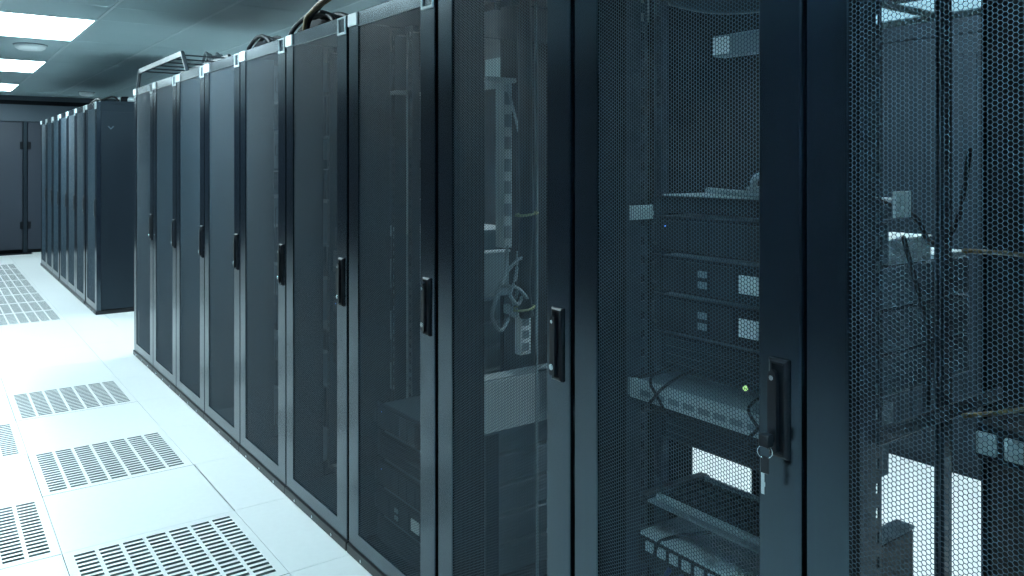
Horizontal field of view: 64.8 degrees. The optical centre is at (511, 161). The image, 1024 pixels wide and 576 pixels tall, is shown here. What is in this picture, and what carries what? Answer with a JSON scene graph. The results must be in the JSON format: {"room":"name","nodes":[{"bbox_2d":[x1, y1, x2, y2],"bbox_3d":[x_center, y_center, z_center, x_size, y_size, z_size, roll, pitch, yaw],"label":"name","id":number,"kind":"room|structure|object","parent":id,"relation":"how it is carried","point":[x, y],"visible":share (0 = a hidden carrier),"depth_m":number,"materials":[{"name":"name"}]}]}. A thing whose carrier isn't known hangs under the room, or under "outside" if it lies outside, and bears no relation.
{"room":"server room","nodes":[
{"label":"server room","id":0,"kind":"room"},
{"bbox_2d":[0,95,116,255],"bbox_3d":[-6.700,0.305,12.701,8.500,2.930,0.175,0,0,-36],"label":"wall","id":1,"kind":"structure","parent":0,"point":[13,108],"depth_m":12.15,"materials":[{"name":"grey paint"}]},
{"bbox_2d":[0,122,22,250],"bbox_3d":[-7.828,0.358,11.818,1.137,1.920,0.074,0,0,-36],"label":"door","id":2,"kind":"structure","parent":1,"relation":"in","point":[11,133],"depth_m":12.05,"materials":[{"name":"paint"}]},
{"bbox_2d":[27,122,40,248],"bbox_3d":[-6.897,0.358,12.495,1.060,1.920,0.074,0,0,-36],"label":"door","id":3,"kind":"structure","parent":1,"relation":"in","point":[33,128],"depth_m":12.22,"materials":[{"name":"paint"}]},
{"bbox_2d":[485,89,494,224],"bbox_3d":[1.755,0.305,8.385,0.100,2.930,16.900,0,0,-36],"label":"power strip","id":4,"kind":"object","parent":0,"point":[493,90],"depth_m":11.12,"materials":[{"name":"paint"}]},
{"bbox_2d":[0,252,980,575],"bbox_3d":[-1.723,1.550,5.856,8.500,0.360,16.900,0,0,-36],"label":"floor","id":5,"kind":"structure","parent":0,"point":[105,470],"depth_m":3.50,"materials":[{"name":"tile"}]},
{"bbox_2d":[0,264,63,325],"bbox_3d":[-5.772,1.384,8.594,1.188,0.028,4.758,0,0,-36],"label":"floor vent","id":6,"kind":"object","parent":5,"relation":"in","point":[22,301],"depth_m":7.93,"materials":[{"name":"grey metal"}]},
{"bbox_2d":[40,119,46,269],"bbox_3d":[-5.680,0.408,10.744,1.012,1.924,0.598,0,0,-36],"label":"rack","id":7,"kind":"object","parent":5,"relation":"on","point":[43,123],"visible":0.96,"depth_m":10.50,"materials":[{"name":"metal"}]},
{"bbox_2d":[46,117,52,274],"bbox_3d":[-5.327,0.408,10.258,1.012,1.924,0.598,0,0,-36],"label":"rack","id":8,"kind":"object","parent":5,"relation":"on","point":[49,120],"visible":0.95,"depth_m":9.99,"materials":[{"name":"metal"}]},
{"bbox_2d":[52,115,59,280],"bbox_3d":[-4.975,0.408,9.773,1.012,1.924,0.598,0,0,-36],"label":"rack","id":9,"kind":"object","parent":5,"relation":"on","point":[55,120],"visible":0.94,"depth_m":9.45,"materials":[{"name":"metal"}]},
{"bbox_2d":[59,112,67,288],"bbox_3d":[-4.587,0.408,9.239,1.012,1.924,0.598,0,0,-36],"label":"rack","id":10,"kind":"object","parent":5,"relation":"on","point":[63,117],"visible":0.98,"depth_m":8.97,"materials":[{"name":"metal"}]},
{"bbox_2d":[67,109,75,295],"bbox_3d":[-4.234,0.408,8.754,1.012,1.924,0.598,0,0,-36],"label":"rack","id":11,"kind":"object","parent":5,"relation":"on","point":[71,115],"visible":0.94,"depth_m":8.48,"materials":[{"name":"metal"}]},
{"bbox_2d":[75,106,85,304],"bbox_3d":[-3.881,0.408,8.269,1.012,1.924,0.598,0,0,-36],"label":"rack","id":12,"kind":"object","parent":5,"relation":"on","point":[80,294],"visible":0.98,"depth_m":7.94,"materials":[{"name":"metal"}]},
{"bbox_2d":[85,100,133,314],"bbox_3d":[-3.495,0.408,7.738,1.012,1.924,0.610,0,0,-36],"label":"rack","id":13,"kind":"object","parent":5,"relation":"on","point":[109,124],"visible":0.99,"depth_m":7.31,"materials":[{"name":"metal"}]},
{"bbox_2d":[90,96,119,102],"bbox_3d":[-3.846,-0.585,7.540,0.487,0.059,0.098,0,0,34],"label":"cable","id":14,"kind":"object","parent":13,"relation":"on","point":[109,97],"visible":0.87,"depth_m":7.45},
{"bbox_2d":[118,97,133,101],"bbox_3d":[-3.324,-0.582,7.633,0.766,0.067,0.115,0,0,-14],"label":"cable conduit","id":15,"kind":"object","parent":13,"relation":"on","point":[129,99],"visible":0.15,"depth_m":7.56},
{"bbox_2d":[133,83,153,370],"bbox_3d":[-2.127,0.421,5.793,1.008,1.897,0.599,0,0,-36],"label":"rack","id":16,"kind":"object","parent":5,"relation":"on","point":[143,96],"visible":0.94,"depth_m":5.52,"materials":[{"name":"metal"}]},
{"bbox_2d":[201,51,222,63],"bbox_3d":[-2.093,-0.650,5.649,0.127,0.244,0.300,0,0,-36],"label":"cable coil","id":17,"kind":"object","parent":16,"relation":"on","point":[205,52],"visible":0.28,"depth_m":5.61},
{"bbox_2d":[0,377,288,575],"bbox_3d":[-2.273,1.384,3.781,1.188,0.028,3.568,0,0,-36],"label":"floor vent","id":18,"kind":"object","parent":5,"relation":"in","point":[93,483],"depth_m":3.30,"materials":[{"name":"white metal"}]},
{"bbox_2d":[152,75,176,391],"bbox_3d":[-1.774,0.421,5.308,1.008,1.897,0.598,0,0,-36],"label":"rack","id":19,"kind":"object","parent":5,"relation":"on","point":[164,91],"visible":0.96,"depth_m":5.07,"materials":[{"name":"metal"}]},
{"bbox_2d":[136,51,230,88],"bbox_3d":[-2.211,-0.595,5.404,0.304,0.154,1.420,0,0,-36],"label":"cable tray","id":20,"kind":"object","parent":19,"relation":"on","point":[181,54],"visible":0.63,"depth_m":5.30,"materials":[{"name":"metal"}]},
{"bbox_2d":[175,65,204,417],"bbox_3d":[-1.421,0.421,4.822,1.008,1.897,0.598,0,0,-36],"label":"rack","id":21,"kind":"object","parent":5,"relation":"on","point":[190,85],"visible":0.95,"depth_m":4.55,"materials":[{"name":"metal"}]},
{"bbox_2d":[203,34,282,451],"bbox_3d":[-1.055,0.369,4.318,1.008,2.002,0.643,0,0,-36],"label":"rack","id":22,"kind":"object","parent":5,"relation":"on","point":[222,76],"depth_m":4.09,"materials":[{"name":"metal"}]},
{"bbox_2d":[275,292,277,329],"bbox_3d":[-1.057,0.746,4.345,0.625,0.174,0.499,0,0,-36],"label":"server","id":23,"kind":"object","parent":22,"relation":"in","point":[276,292],"visible":0.06,"depth_m":3.99,"materials":[{"name":"metal"}]},
{"bbox_2d":[275,386,277,423],"bbox_3d":[-1.088,1.212,4.322,0.617,0.174,0.499,0,0,-36],"label":"server","id":24,"kind":"object","parent":22,"relation":"in","point":[275,386],"visible":0.02,"depth_m":3.99,"materials":[{"name":"metal"}]},
{"bbox_2d":[275,133,277,167],"bbox_3d":[-1.088,-0.055,4.322,0.617,0.174,0.499,0,0,-36],"label":"server","id":25,"kind":"object","parent":22,"relation":"in","point":[277,133],"visible":0.02,"depth_m":3.99,"materials":[{"name":"metal"}]},
{"bbox_2d":[275,356,277,385],"bbox_3d":[-1.057,1.044,4.345,0.625,0.129,0.499,0,0,-36],"label":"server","id":26,"kind":"object","parent":22,"relation":"in","point":[277,356],"visible":0.02,"depth_m":3.99,"materials":[{"name":"metal"}]},
{"bbox_2d":[275,224,277,261],"bbox_3d":[-1.057,0.411,4.345,0.625,0.174,0.499,0,0,-36],"label":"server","id":27,"kind":"object","parent":22,"relation":"in","point":[276,224],"visible":0.02,"depth_m":3.99,"materials":[{"name":"metal"}]},
{"bbox_2d":[275,104,277,132],"bbox_3d":[-1.057,-0.223,4.345,0.625,0.129,0.499,0,0,-36],"label":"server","id":28,"kind":"object","parent":22,"relation":"in","point":[276,104],"visible":0.03,"depth_m":3.99,"materials":[{"name":"metal"}]},
{"bbox_2d":[275,330,277,356],"bbox_3d":[-1.091,0.921,4.320,0.625,0.085,0.499,0,0,-36],"label":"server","id":29,"kind":"object","parent":22,"relation":"in","point":[277,330],"visible":0.02,"depth_m":3.99,"materials":[{"name":"metal"}]},
{"bbox_2d":[275,66,277,103],"bbox_3d":[-1.092,-0.390,4.320,0.625,0.174,0.499,0,0,-36],"label":"server","id":30,"kind":"object","parent":22,"relation":"in","point":[276,66],"visible":0.02,"depth_m":3.99,"materials":[{"name":"metal"}]},
{"bbox_2d":[275,194,277,222],"bbox_3d":[-1.092,0.243,4.320,0.625,0.129,0.499,0,0,-36],"label":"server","id":31,"kind":"object","parent":22,"relation":"in","point":[277,194],"visible":0.02,"depth_m":3.99,"materials":[{"name":"metal"}]},
{"bbox_2d":[239,37,407,493],"bbox_3d":[-0.716,0.421,3.852,1.008,1.897,0.598,0,0,-36],"label":"rack","id":32,"kind":"object","parent":5,"relation":"on","point":[267,453],"visible":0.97,"depth_m":3.58,"materials":[{"name":"metal"}]},
{"bbox_2d":[288,10,348,35],"bbox_3d":[-0.788,-0.587,3.507,0.209,0.118,0.520,0,0,-36],"label":"cable coil","id":33,"kind":"object","parent":32,"relation":"on","point":[323,16],"visible":0.28,"depth_m":3.42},
{"bbox_2d":[323,383,328,426],"bbox_3d":[-0.704,1.067,3.860,0.625,0.174,0.499,0,0,-36],"label":"server","id":34,"kind":"object","parent":32,"relation":"in","point":[325,383],"visible":0.09,"depth_m":3.50,"materials":[{"name":"metal"}]},
{"bbox_2d":[323,96,328,138],"bbox_3d":[-0.704,-0.201,3.860,0.625,0.174,0.499,0,0,-36],"label":"server","id":35,"kind":"object","parent":32,"relation":"in","point":[325,96],"visible":0.09,"depth_m":3.49,"materials":[{"name":"metal"}]},
{"bbox_2d":[323,243,328,276],"bbox_3d":[-0.704,0.433,3.860,0.625,0.129,0.499,0,0,-36],"label":"server","id":36,"kind":"object","parent":32,"relation":"in","point":[323,243],"visible":0.13,"depth_m":3.50,"materials":[{"name":"metal"}]},
{"bbox_2d":[323,169,328,198],"bbox_3d":[-0.701,0.098,3.862,0.617,0.129,0.499,0,0,-36],"label":"server","id":37,"kind":"object","parent":32,"relation":"in","point":[325,169],"visible":0.04,"depth_m":3.51,"materials":[{"name":"metal"}]},
{"bbox_2d":[323,320,328,350],"bbox_3d":[-0.701,0.776,3.862,0.617,0.085,0.499,0,0,-36],"label":"server","id":38,"kind":"object","parent":32,"relation":"in","point":[323,320],"visible":0.09,"depth_m":3.51,"materials":[{"name":"metal"}]},
{"bbox_2d":[275,62,407,95],"bbox_3d":[-0.739,-0.368,3.835,0.625,0.129,0.499,0,0,-36],"label":"server","id":39,"kind":"object","parent":32,"relation":"in","point":[323,62],"visible":0.04,"depth_m":3.51,"materials":[{"name":"metal"}]},
{"bbox_2d":[285,15,502,550],"bbox_3d":[-0.365,0.421,3.365,1.002,1.897,0.598,0,0,-36],"label":"rack","id":40,"kind":"object","parent":5,"relation":"on","point":[325,500],"depth_m":3.07,"materials":[{"name":"metal"}]},
{"bbox_2d":[330,250,407,283],"bbox_3d":[-0.362,0.415,3.367,0.645,0.085,0.499,0,0,-36],"label":"server","id":41,"kind":"object","parent":40,"relation":"in","point":[333,250],"visible":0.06,"depth_m":3.07,"materials":[{"name":"metal"}]},
{"bbox_2d":[335,278,489,309],"bbox_3d":[-0.350,0.510,3.375,0.637,0.085,0.499,0,0,-36],"label":"server","id":42,"kind":"object","parent":40,"relation":"in","point":[335,278],"visible":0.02,"depth_m":3.06,"materials":[{"name":"metal"}]},
{"bbox_2d":[330,296,499,334],"bbox_3d":[-0.362,0.607,3.367,0.645,0.085,0.499,0,0,-36],"label":"server","id":43,"kind":"object","parent":40,"relation":"in","point":[490,298],"visible":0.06,"depth_m":3.29,"materials":[{"name":"metal"}]},
{"bbox_2d":[333,224,499,258],"bbox_3d":[-0.353,0.319,3.373,0.645,0.085,0.499,0,0,-36],"label":"server","id":44,"kind":"object","parent":40,"relation":"in","point":[490,226],"visible":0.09,"depth_m":3.29,"materials":[{"name":"metal"}]},
{"bbox_2d":[390,366,499,400],"bbox_3d":[-0.368,0.916,3.362,0.567,0.129,0.499,0,0,-36],"label":"server","id":45,"kind":"object","parent":40,"relation":"in","point":[490,370],"visible":0.03,"depth_m":3.07,"materials":[{"name":"metal"}]},
{"bbox_2d":[347,0,546,575],"bbox_3d":[-0.008,0.421,2.875,1.002,1.897,0.598,0,0,-36],"label":"rack","id":46,"kind":"object","parent":5,"relation":"on","point":[369,28],"depth_m":2.65,"materials":[{"name":"metal"}]},
{"bbox_2d":[374,485,546,544],"bbox_3d":[-0.009,1.182,2.874,0.825,0.085,0.499,0,0,-36],"label":"server","id":47,"kind":"object","parent":46,"relation":"in","point":[379,495],"visible":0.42,"depth_m":2.66,"materials":[{"name":"metal"}]},
{"bbox_2d":[374,457,546,513],"bbox_3d":[-0.009,1.084,2.874,0.825,0.085,0.499,0,0,-36],"label":"server","id":48,"kind":"object","parent":46,"relation":"in","point":[544,475],"visible":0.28,"depth_m":2.66,"materials":[{"name":"metal"}]},
{"bbox_2d":[374,396,546,454],"bbox_3d":[-0.009,0.887,2.874,0.825,0.085,0.499,0,0,-36],"label":"server","id":49,"kind":"object","parent":46,"relation":"in","point":[399,401],"visible":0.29,"depth_m":2.67,"materials":[{"name":"metal"}]},
{"bbox_2d":[484,363,546,433],"bbox_3d":[0.078,0.757,2.639,0.504,0.167,0.060,0,0,-36],"label":"equipment box","id":50,"kind":"object","parent":49,"relation":"on","point":[529,367],"visible":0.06,"depth_m":2.56,"materials":[{"name":"metal"}]},
{"bbox_2d":[378,514,546,574],"bbox_3d":[-0.006,1.281,2.876,0.817,0.085,0.499,0,0,-36],"label":"server","id":51,"kind":"object","parent":46,"relation":"in","point":[381,516],"visible":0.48,"depth_m":2.66,"materials":[{"name":"metal"}]},
{"bbox_2d":[378,429,546,486],"bbox_3d":[-0.006,0.985,2.876,0.817,0.085,0.499,0,0,-36],"label":"server","id":52,"kind":"object","parent":46,"relation":"in","point":[397,441],"visible":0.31,"depth_m":2.66,"materials":[{"name":"metal"}]},
{"bbox_2d":[484,249,510,297],"bbox_3d":[-0.063,0.344,2.500,0.119,0.141,0.036,0,0,-36],"label":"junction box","id":53,"kind":"object","parent":46,"relation":"in","point":[490,251],"visible":0.25,"depth_m":2.48,"materials":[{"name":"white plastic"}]},
{"bbox_2d":[505,181,509,193],"bbox_3d":[-0.013,0.080,2.534,0.024,0.040,0.003,0,0,-36],"label":"socket","id":54,"kind":"object","parent":46,"relation":"attached to","point":[506,184],"depth_m":2.53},
{"bbox_2d":[505,92,510,104],"bbox_3d":[-0.013,-0.200,2.534,0.024,0.040,0.003,0,0,-36],"label":"socket","id":55,"kind":"object","parent":46,"relation":"attached to","point":[506,95],"depth_m":2.53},
{"bbox_2d":[505,114,510,126],"bbox_3d":[-0.013,-0.130,2.534,0.024,0.040,0.003,0,0,-36],"label":"socket","id":56,"kind":"object","parent":46,"relation":"attached to","point":[505,114],"depth_m":2.53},
{"bbox_2d":[505,137,510,148],"bbox_3d":[-0.013,-0.060,2.534,0.024,0.040,0.003,0,0,-36],"label":"socket","id":57,"kind":"object","parent":46,"relation":"attached to","point":[509,140],"depth_m":2.53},
{"bbox_2d":[505,159,510,171],"bbox_3d":[-0.013,0.010,2.534,0.024,0.040,0.003,0,0,-36],"label":"socket","id":58,"kind":"object","parent":46,"relation":"attached to","point":[506,161],"depth_m":2.53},
{"bbox_2d":[505,203,510,215],"bbox_3d":[-0.013,0.150,2.534,0.024,0.040,0.003,0,0,-36],"label":"socket","id":59,"kind":"object","parent":46,"relation":"attached to","point":[509,205],"depth_m":2.53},
{"bbox_2d":[505,226,510,238],"bbox_3d":[-0.013,0.220,2.534,0.024,0.040,0.003,0,0,-36],"label":"socket","id":60,"kind":"object","parent":46,"relation":"attached to","point":[506,229],"depth_m":2.53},
{"bbox_2d":[438,0,756,575],"bbox_3d":[0.350,0.421,2.381,1.002,1.897,0.598,0,0,-36],"label":"rack","id":61,"kind":"object","parent":5,"relation":"on","point":[461,23],"visible":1,"depth_m":2.11,"materials":[{"name":"metal"}]},
{"bbox_2d":[515,0,533,354],"bbox_3d":[0.037,0.046,2.432,0.057,1.078,0.104,0,0,-4],"label":"cable bundle","id":62,"kind":"object","parent":61,"relation":"hanging from","point":[523,16],"depth_m":2.40,"materials":[{"name":"plastic"}]},
{"bbox_2d":[491,245,518,331],"bbox_3d":[-0.019,0.371,2.377,0.032,0.248,0.147,0,0,38],"label":"cable","id":63,"kind":"object","parent":62,"relation":"attached to","point":[506,247],"visible":0.59,"depth_m":2.36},
{"bbox_2d":[494,256,522,294],"bbox_3d":[0.009,0.336,2.398,0.142,0.113,0.043,0,0,-45],"label":"cable","id":64,"kind":"object","parent":62,"relation":"attached to","point":[517,260],"visible":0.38,"depth_m":2.37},
{"bbox_2d":[506,85,517,131],"bbox_3d":[0.023,-0.005,2.435,0.109,0.452,0.011,0,0,-44],"label":"cable","id":65,"kind":"object","parent":62,"relation":"attached to","point":[506,85],"visible":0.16,"depth_m":2.41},
{"bbox_2d":[502,285,528,298],"bbox_3d":[0.021,0.420,2.409,0.130,0.116,0.051,0,0,-44],"label":"cable","id":66,"kind":"object","parent":62,"relation":"attached to","point":[509,286],"visible":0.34,"depth_m":2.38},
{"bbox_2d":[509,251,522,305],"bbox_3d":[0.016,0.346,2.399,0.029,0.158,0.081,0,0,25],"label":"cable","id":67,"kind":"object","parent":62,"relation":"attached to","point":[516,251],"visible":0.56,"depth_m":2.38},
{"bbox_2d":[514,304,534,311],"bbox_3d":[0.036,0.438,2.416,0.078,0.016,0.062,0,0,-36],"label":"cable tie","id":68,"kind":"object","parent":62,"relation":"attached to","point":[533,304],"visible":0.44,"depth_m":2.39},
{"bbox_2d":[515,211,538,216],"bbox_3d":[0.044,0.155,2.406,0.078,0.016,0.062,0,0,-36],"label":"cable tie","id":69,"kind":"object","parent":62,"relation":"attached to","point":[534,211],"visible":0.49,"depth_m":2.38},
{"bbox_2d":[534,2,537,575],"bbox_3d":[0.076,0.414,2.477,0.014,1.812,0.013,0,0,-36],"label":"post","id":70,"kind":"object","parent":61,"relation":"in","point":[536,16],"visible":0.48,"depth_m":2.47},
{"bbox_2d":[575,0,986,575],"bbox_3d":[0.707,0.421,1.890,1.002,1.897,0.598,0,0,-36],"label":"rack","id":71,"kind":"object","parent":5,"relation":"on","point":[715,122],"visible":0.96,"depth_m":1.74,"materials":[{"name":"metal"}]},
{"bbox_2d":[629,205,653,219],"bbox_3d":[0.312,0.121,1.942,0.080,0.034,0.006,0,0,-36],"label":"tag","id":72,"kind":"object","parent":71,"relation":"attached to","point":[646,207],"visible":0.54,"depth_m":1.94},
{"bbox_2d":[637,516,759,575],"bbox_3d":[0.529,0.893,1.761,0.244,0.072,0.499,0,0,-36],"label":"server","id":73,"kind":"object","parent":71,"relation":"in","point":[674,521],"visible":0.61,"depth_m":1.79,"materials":[{"name":"metal"}]},
{"bbox_2d":[650,531,711,575],"bbox_3d":[0.373,1.078,1.826,0.157,0.484,0.016,0,0,-4],"label":"cable","id":74,"kind":"object","parent":73,"relation":"attached to","point":[703,532],"visible":0.64,"depth_m":1.82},
{"bbox_2d":[639,472,759,552],"bbox_3d":[0.534,0.788,1.765,0.220,0.016,0.499,0,0,-36],"label":"shelf","id":75,"kind":"object","parent":71,"relation":"in","point":[695,475],"visible":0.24,"depth_m":1.87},
{"bbox_2d":[656,478,759,545],"bbox_3d":[0.518,0.774,1.753,0.150,0.024,0.420,0,0,-36],"label":"keyboard","id":76,"kind":"object","parent":75,"relation":"on","point":[695,479],"visible":0.41,"depth_m":1.79,"materials":[{"name":"plastic"}]},
{"bbox_2d":[668,0,759,14],"bbox_3d":[0.559,-0.382,1.782,0.043,0.097,0.564,0,0,-36],"label":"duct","id":77,"kind":"object","parent":71,"relation":"attached to","point":[677,1],"visible":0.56,"depth_m":1.86,"materials":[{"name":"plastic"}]},
{"bbox_2d":[713,29,759,57],"bbox_3d":[0.556,-0.256,1.670,0.043,0.046,0.322,0,0,-36],"label":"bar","id":78,"kind":"object","parent":71,"relation":"attached to","point":[758,30],"visible":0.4,"depth_m":1.74,"materials":[{"name":"grey metal"}]},
{"bbox_2d":[628,371,892,438],"bbox_3d":[0.536,0.521,1.766,0.316,0.042,0.499,0,0,-36],"label":"server","id":79,"kind":"object","parent":71,"relation":"in","point":[674,372],"visible":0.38,"depth_m":1.73,"materials":[{"name":"metal"}]},
{"bbox_2d":[644,368,695,414],"bbox_3d":[0.351,0.522,1.804,0.104,0.122,0.072,0,0,-36],"label":"cable","id":80,"kind":"object","parent":79,"relation":"attached to","point":[687,372],"visible":0.64,"depth_m":1.78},
{"bbox_2d":[648,362,693,421],"bbox_3d":[0.356,0.522,1.807,0.092,0.122,0.070,0,0,-36],"label":"cable","id":81,"kind":"object","parent":79,"relation":"attached to","point":[667,367],"visible":0.62,"depth_m":1.79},
{"bbox_2d":[744,425,759,447],"bbox_3d":[0.509,0.522,1.586,0.104,0.122,0.070,0,0,-36],"label":"cable","id":82,"kind":"object","parent":79,"relation":"attached to","point":[757,427],"visible":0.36,"depth_m":1.57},
{"bbox_2d":[747,396,759,431],"bbox_3d":[0.514,0.522,1.589,0.092,0.122,0.072,0,0,-36],"label":"cable","id":83,"kind":"object","parent":79,"relation":"attached to","point":[751,404],"visible":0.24,"depth_m":1.58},
{"bbox_2d":[757,432,772,493],"bbox_3d":[0.438,0.520,1.389,0.021,0.104,0.024,0,0,-36],"label":"bunch","id":84,"kind":"object","parent":71,"relation":"hanging from","point":[765,439],"visible":1,"depth_m":1.39,"materials":[{"name":"metal"}]},
{"bbox_2d":[651,214,888,265],"bbox_3d":[0.559,0.169,1.783,0.225,0.085,0.499,0,0,-36],"label":"server","id":85,"kind":"object","parent":71,"relation":"in","point":[655,216],"visible":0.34,"depth_m":1.77,"materials":[{"name":"metal"}]},
{"bbox_2d":[653,404,888,476],"bbox_3d":[0.562,0.605,1.785,0.217,0.085,0.499,0,0,-36],"label":"server","id":86,"kind":"object","parent":71,"relation":"in","point":[664,418],"visible":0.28,"depth_m":1.77,"materials":[{"name":"metal"}]},
{"bbox_2d":[653,193,899,219],"bbox_3d":[0.589,0.097,1.804,0.272,0.043,0.499,0,0,-36],"label":"server","id":87,"kind":"object","parent":71,"relation":"in","point":[685,194],"visible":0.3,"depth_m":1.77,"materials":[{"name":"metal"}]},
{"bbox_2d":[705,187,759,197],"bbox_3d":[0.518,0.068,1.761,0.030,0.016,0.321,0,0,-22],"label":"cable bundle","id":88,"kind":"object","parent":87,"relation":"on","point":[711,189],"visible":0.4,"depth_m":1.79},
{"bbox_2d":[746,172,759,191],"bbox_3d":[0.572,0.043,1.772,0.094,0.056,0.085,0,0,2],"label":"cable bundle","id":89,"kind":"object","parent":87,"relation":"on","point":[757,177],"visible":0.15,"depth_m":1.78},
{"bbox_2d":[651,291,968,353],"bbox_3d":[0.701,0.353,1.886,0.575,0.085,0.499,0,0,-36],"label":"server","id":90,"kind":"object","parent":71,"relation":"in","point":[960,297],"visible":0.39,"depth_m":1.75,"materials":[{"name":"metal"}]},
{"bbox_2d":[651,253,968,308],"bbox_3d":[0.701,0.261,1.886,0.575,0.085,0.499,0,0,-36],"label":"server","id":91,"kind":"object","parent":71,"relation":"in","point":[965,258],"visible":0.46,"depth_m":1.76,"materials":[{"name":"metal"}]},
{"bbox_2d":[884,232,931,265],"bbox_3d":[0.759,0.189,1.872,0.174,0.056,0.344,0,0,-36],"label":"flat box","id":92,"kind":"object","parent":91,"relation":"on","point":[915,241],"visible":0.29,"depth_m":1.74,"materials":[{"name":"white plastic"}]},
{"bbox_2d":[930,247,964,258],"bbox_3d":[0.883,0.211,2.000,0.140,0.012,0.400,0,0,-36],"label":"metal plate","id":93,"kind":"object","parent":91,"relation":"on","point":[956,252],"visible":0.06,"depth_m":1.85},
{"bbox_2d":[653,329,968,396],"bbox_3d":[0.703,0.443,1.887,0.570,0.085,0.499,0,0,-36],"label":"server","id":94,"kind":"object","parent":71,"relation":"in","point":[965,343],"visible":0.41,"depth_m":1.75,"materials":[{"name":"metal"}]},
{"bbox_2d":[876,519,914,575],"bbox_3d":[0.711,0.789,1.560,0.191,0.137,0.038,0,0,-36],"label":"box","id":95,"kind":"object","parent":71,"relation":"in","point":[897,522],"visible":0.3,"depth_m":1.57,"materials":[{"name":"plastic"}]},
{"bbox_2d":[901,236,931,408],"bbox_3d":[0.824,0.329,1.639,0.109,0.362,0.015,0,0,-36],"label":"cable","id":96,"kind":"object","parent":71,"relation":"hanging from","point":[906,250],"visible":0.75,"depth_m":1.65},
{"bbox_2d":[876,148,972,245],"bbox_3d":[0.853,0.072,1.669,0.389,0.208,0.031,0,0,-32],"label":"cable","id":97,"kind":"object","parent":71,"relation":"in","point":[965,173],"visible":0.49,"depth_m":1.74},
{"bbox_2d":[893,191,910,217],"bbox_3d":[0.773,0.084,1.598,0.060,0.052,0.006,0,0,-36],"label":"tag","id":98,"kind":"object","parent":97,"relation":"attached to","point":[906,195],"visible":0.86,"depth_m":1.59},
{"bbox_2d":[807,0,1023,575],"bbox_3d":[1.060,0.421,1.405,1.002,1.897,0.599,0,0,-36],"label":"rack","id":99,"kind":"object","parent":5,"relation":"on","point":[845,438],"visible":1,"depth_m":1.31,"materials":[{"name":"metal"}]},
{"bbox_2d":[961,248,1023,256],"bbox_3d":[1.015,0.191,1.681,0.224,0.032,0.016,0,0,-27],"label":"cable","id":100,"kind":"object","parent":99,"relation":"in","point":[979,251],"visible":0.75,"depth_m":1.66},
{"bbox_2d":[975,413,1023,470],"bbox_3d":[1.175,0.578,1.489,0.148,0.075,0.556,0,0,-36],"label":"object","id":101,"kind":"object","parent":99,"relation":"in","point":[1021,417],"visible":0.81,"depth_m":1.64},
{"bbox_2d":[976,431,996,457],"bbox_3d":[0.971,0.578,1.651,0.009,0.045,0.038,0,0,-36],"label":"socket","id":102,"kind":"object","parent":101,"relation":"attached to","point":[980,440],"depth_m":1.65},
{"bbox_2d":[961,407,1023,417],"bbox_3d":[1.016,0.522,1.679,0.224,0.026,0.019,0,0,-27],"label":"cable","id":103,"kind":"object","parent":101,"relation":"on","point":[1000,412],"visible":0.73,"depth_m":1.66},
{"bbox_2d":[1004,438,1023,465],"bbox_3d":[1.003,0.578,1.607,0.009,0.045,0.038,0,0,-36],"label":"socket","id":104,"kind":"object","parent":101,"relation":"attached to","point":[1015,441],"depth_m":1.61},
{"bbox_2d":[876,15,980,479],"bbox_3d":[2.102,0.370,3.753,0.566,2.000,0.798,0,0,-36],"label":"rack","id":105,"kind":"object","parent":5,"relation":"on","point":[965,136],"visible":0.18,"depth_m":3.63,"materials":[{"name":"metal"}]},
{"bbox_2d":[0,0,980,99],"bbox_3d":[-1.723,-1.077,5.856,8.500,0.167,16.900,0,0,-36],"label":"ceiling","id":106,"kind":"structure","parent":0,"point":[128,36],"depth_m":6.28,"materials":[{"name":"grey paint"}]},
{"bbox_2d":[0,83,19,90],"bbox_3d":[-6.918,-1.007,10.672,0.600,0.026,1.200,0,0,-36],"label":"recessed light","id":107,"kind":"object","parent":106,"relation":"in","point":[3,87],"visible":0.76,"depth_m":10.67,"materials":[{"name":"paint"}]},
{"bbox_2d":[0,59,46,72],"bbox_3d":[-5.213,-1.007,8.326,0.600,0.026,1.200,0,0,-36],"label":"recessed light","id":108,"kind":"object","parent":106,"relation":"in","point":[12,65],"visible":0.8,"depth_m":8.35,"materials":[{"name":"paint"}]},
{"bbox_2d":[12,42,47,50],"bbox_3d":[-4.105,-0.975,6.870,0.259,0.053,0.259,0,0,-36],"label":"ceiling fitting","id":109,"kind":"object","parent":106,"relation":"attached to","point":[23,46],"visible":1,"depth_m":6.79,"materials":[{"name":"white plastic"}]},
{"bbox_2d":[0,11,97,40],"bbox_3d":[-3.508,-1.007,5.981,0.600,0.026,1.200,0,0,-36],"label":"recessed light","id":110,"kind":"object","parent":106,"relation":"in","point":[12,24],"visible":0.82,"depth_m":5.95,"materials":[{"name":"paint"}]},
{"bbox_2d":[79,91,94,96],"bbox_3d":[-6.082,-0.971,11.527,0.216,0.061,0.216,0,0,-36],"label":"smoke detector","id":111,"kind":"object","parent":106,"relation":"attached to","point":[82,93],"visible":1,"depth_m":11.46,"materials":[{"name":"white plastic"}]},
{"bbox_2d":[302,0,330,30],"bbox_3d":[-0.772,-0.765,3.273,0.037,0.472,0.368,0,0,-36],"label":"cable","id":112,"kind":"object","parent":106,"relation":"hanging from","point":[316,8],"visible":0.78,"depth_m":3.35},
{"bbox_2d":[876,7,925,23],"bbox_3d":[2.236,-1.007,5.817,0.600,0.026,1.200,0,0,-36],"label":"recessed light","id":113,"kind":"object","parent":106,"relation":"in","point":[894,10],"visible":0.07,"depth_m":5.50,"materials":[{"name":"paint"}]},
{"bbox_2d":[893,0,980,12],"bbox_3d":[2.995,-1.007,4.774,0.600,0.026,1.200,0,0,-36],"label":"recessed light","id":114,"kind":"object","parent":106,"relation":"in","point":[911,1],"visible":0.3,"depth_m":5.12,"materials":[{"name":"paint"}]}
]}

